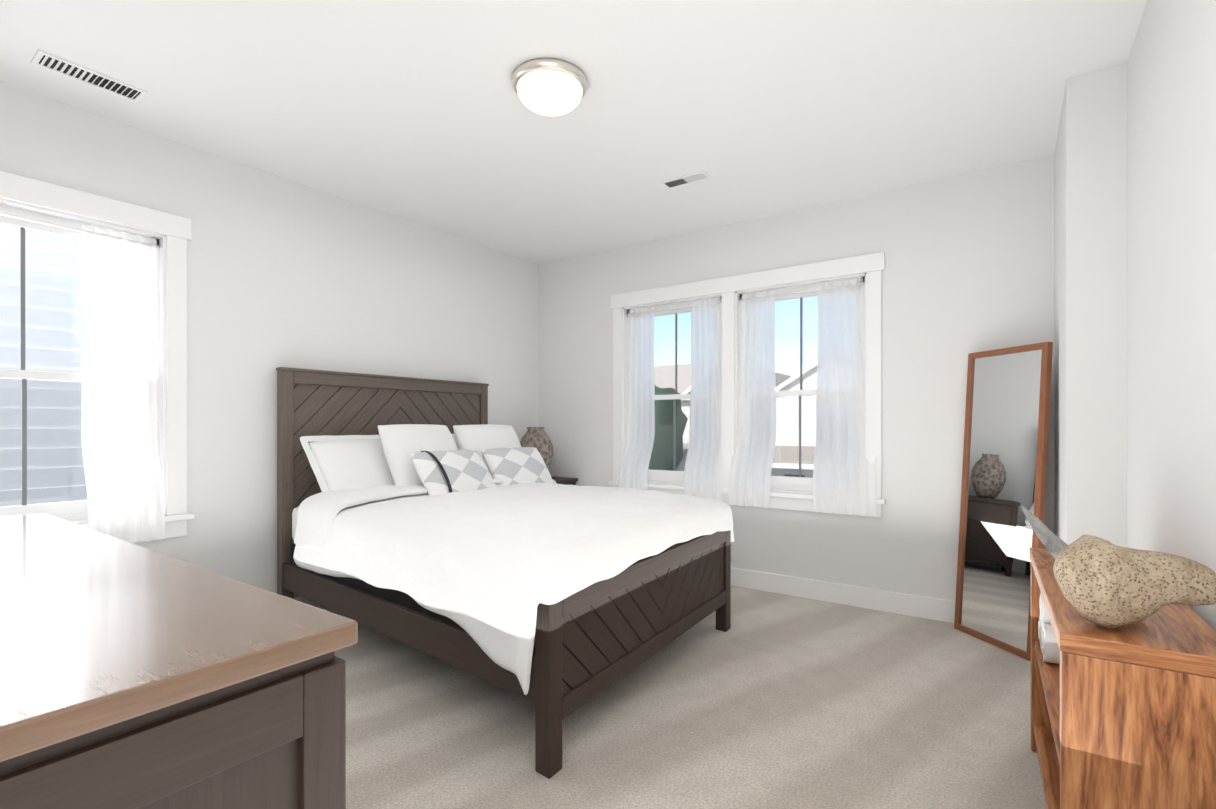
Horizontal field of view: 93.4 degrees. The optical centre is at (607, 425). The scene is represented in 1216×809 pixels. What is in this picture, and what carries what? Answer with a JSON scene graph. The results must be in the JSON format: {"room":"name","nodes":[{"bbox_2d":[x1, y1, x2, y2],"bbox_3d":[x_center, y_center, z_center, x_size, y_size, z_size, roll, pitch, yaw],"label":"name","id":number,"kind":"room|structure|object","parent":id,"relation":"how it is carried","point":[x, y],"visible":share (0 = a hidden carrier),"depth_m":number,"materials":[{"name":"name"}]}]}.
{"room":"bedroom","nodes":[
{"label":"bedroom","id":0,"kind":"room"},
{"bbox_2d":[0,81,538,596],"bbox_3d":[-2.043,-0.164,3.618,0.150,2.740,4.600,0,0,35],"label":"wall","id":1,"kind":"structure","parent":0,"point":[282,271],"depth_m":3.45,"materials":[{"name":"white paint"}]},
{"bbox_2d":[0,171,194,538],"bbox_3d":[-2.693,-0.267,2.648,0.200,1.725,1.275,0,0,35],"label":"window","id":2,"kind":"structure","parent":1,"relation":"in","point":[175,230],"depth_m":2.83,"materials":[{"name":"white"}]},
{"bbox_2d":[0,212,164,542],"bbox_3d":[-2.633,-0.202,2.606,0.150,1.575,1.015,0,0,35],"label":"curtain","id":3,"kind":"object","parent":2,"relation":"hanging from","point":[124,486],"visible":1,"depth_m":2.90,"materials":[{"name":"white fabric"}]},
{"bbox_2d":[294,596,327,609],"bbox_3d":[-1.933,1.138,3.632,0.014,0.135,4.450,0,0,35],"label":"baseboard","id":4,"kind":"structure","parent":1,"relation":"attached to","point":[299,598],"depth_m":3.65,"materials":[{"name":"white"}]},
{"bbox_2d":[0,0,1146,264],"bbox_3d":[-0.269,-1.594,2.463,4.380,0.120,4.750,0,0,35],"label":"ceiling","id":5,"kind":"structure","parent":0,"point":[416,112],"depth_m":2.64,"materials":[{"name":"white paint"}]},
{"bbox_2d":[31,50,147,102],"bbox_3d":[-2.271,-1.528,2.519,0.140,0.009,0.360,0,0,35],"label":"ceiling vent","id":6,"kind":"object","parent":5,"relation":"in","point":[60,66],"visible":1,"depth_m":2.50,"materials":[{"name":"white metal"}]},
{"bbox_2d":[512,58,587,115],"bbox_3d":[-0.259,-1.471,2.548,0.336,0.124,0.336,0,0,35],"label":"flush ceiling light","id":7,"kind":"object","parent":5,"relation":"attached to","point":[549,86],"visible":1,"depth_m":2.46,"materials":[{"name":"white glass"}]},
{"bbox_2d":[660,170,711,189],"bbox_3d":[0.482,-1.529,3.567,0.300,0.009,0.120,0,0,35],"label":"ceiling vent","id":8,"kind":"object","parent":5,"relation":"in","point":[691,178],"visible":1,"depth_m":3.56,"materials":[{"name":"white metal"}]},
{"bbox_2d":[326,586,1045,808],"bbox_3d":[-0.269,1.266,2.464,4.380,0.120,4.750,0,0,35],"label":"floor","id":9,"kind":"structure","parent":0,"point":[768,700],"depth_m":2.31,"materials":[{"name":"carpet"}]},
{"bbox_2d":[0,513,357,808],"bbox_3d":[-1.269,0.747,1.145,1.824,0.920,0.571,0,0,35],"label":"dresser","id":10,"kind":"object","parent":9,"relation":"on","point":[133,676],"visible":1,"depth_m":0.75,"materials":[{"name":"brown wood"}]},
{"bbox_2d":[276,367,734,778],"bbox_3d":[-0.631,0.427,3.370,2.357,1.558,2.050,0,0,35],"label":"bed","id":11,"kind":"object","parent":9,"relation":"on","point":[444,520],"visible":1,"depth_m":2.74,"materials":[{"name":"white fabric"}]},
{"bbox_2d":[293,483,734,694],"bbox_3d":[-0.448,0.638,3.244,1.914,0.511,2.064,0,0,35],"label":"duvet","id":12,"kind":"object","parent":11,"relation":"on","point":[535,584],"depth_m":2.46,"materials":[{"name":"white fabric"}]},
{"bbox_2d":[520,427,577,484],"bbox_3d":[-0.619,0.607,5.025,0.493,1.196,0.564,0,0,35],"label":"nightstand","id":13,"kind":"object","parent":9,"relation":"on","point":[538,438],"visible":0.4,"depth_m":4.94,"materials":[{"name":"beige ceramic"}]},
{"bbox_2d":[954,342,1052,660],"bbox_3d":[2.175,0.385,3.177,0.032,1.640,0.500,4,-1,-12],"label":"floor mirror","id":14,"kind":"object","parent":9,"relation":"on","point":[1005,447],"visible":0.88,"depth_m":3.15,"materials":[{"name":"brown wood"}]},
{"bbox_2d":[1021,506,1215,808],"bbox_3d":[1.403,0.729,1.636,0.321,0.954,1.070,0,0,33],"label":"bookcase","id":15,"kind":"object","parent":9,"relation":"on","point":[1123,677],"visible":1,"depth_m":1.23,"materials":[{"name":"brown wood"}]},
{"bbox_2d":[539,154,1053,600],"bbox_3d":[1.053,-0.165,4.346,4.380,2.740,0.150,0,0,35],"label":"wall","id":16,"kind":"structure","parent":0,"point":[969,262],"depth_m":3.69,"materials":[{"name":"white paint"}]},
{"bbox_2d":[609,252,885,516],"bbox_3d":[0.934,-0.267,4.369,2.170,1.725,0.248,0,0,35],"label":"window","id":17,"kind":"structure","parent":16,"relation":"in","point":[731,397],"depth_m":4.24,"materials":[{"name":"white"}]},
{"bbox_2d":[618,298,724,500],"bbox_3d":[0.497,-0.202,4.616,0.960,1.575,0.149,0,0,35],"label":"curtain","id":18,"kind":"object","parent":17,"relation":"hanging from","point":[703,475],"depth_m":4.65,"materials":[{"name":"white fabric"}]},
{"bbox_2d":[728,278,876,516],"bbox_3d":[1.345,-0.202,4.022,1.030,1.575,0.147,0,0,35],"label":"curtain","id":19,"kind":"object","parent":17,"relation":"hanging from","point":[844,480],"depth_m":3.99,"materials":[{"name":"white fabric"}]},
{"bbox_2d":[731,567,954,622],"bbox_3d":[0.936,1.138,4.328,3.850,0.135,0.014,0,0,35],"label":"baseboard","id":20,"kind":"structure","parent":16,"relation":"attached to","point":[943,610],"depth_m":3.84,"materials":[{"name":"white"}]},
{"bbox_2d":[1054,0,1215,629],"bbox_3d":[1.337,-0.164,1.244,0.350,2.740,4.600,0,0,35],"label":"wall","id":21,"kind":"structure","parent":0,"point":[1135,309],"depth_m":2.13,"materials":[{"name":"white paint"}]},
{"label":"outside","id":22,"kind":"structure","parent":0,"visible":0},
{"bbox_3d":[10.834,4.600,21.826,120.000,0.200,120.000,0,0,35],"label":"ground","id":23,"kind":"structure","parent":22,"visible":0},
{"bbox_2d":[0,224,87,506],"bbox_3d":[-8.390,-0.245,5.386,6.029,9.500,15.000,0,0,35],"label":"neighbor siding","id":24,"kind":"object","parent":23,"relation":"on","point":[33,259],"depth_m":5.03,"materials":[{"name":"white"}]},
{"bbox_2d":[649,385,687,470],"bbox_3d":[2.051,1.291,26.214,3.148,6.415,3.372,0,0,35],"label":"tree","id":25,"kind":"object","parent":23,"relation":"on","point":[666,422],"depth_m":24.96,"materials":[{"name":"green plant"}]},
{"bbox_2d":[654,364,690,470],"bbox_3d":[3.486,0.346,35.373,8.100,8.300,10.970,0,0,35],"label":"house","id":26,"kind":"structure","parent":23,"relation":"on","point":[658,379],"depth_m":32.69,"materials":[{"name":"white"}]},
{"bbox_2d":[683,372,791,393],"bbox_3d":[8.226,0.697,30.988,3.700,7.600,10.700,0,0,35],"label":"house","id":27,"kind":"structure","parent":23,"relation":"on","point":[779,379],"depth_m":31.87,"materials":[{"name":"grey"}]},
{"bbox_2d":[771,360,816,477],"bbox_3d":[12.528,0.548,28.413,6.900,7.900,11.970,0,0,35],"label":"house","id":28,"kind":"structure","parent":23,"relation":"on","point":[813,379],"depth_m":25.71,"materials":[{"name":"white"}]}
]}

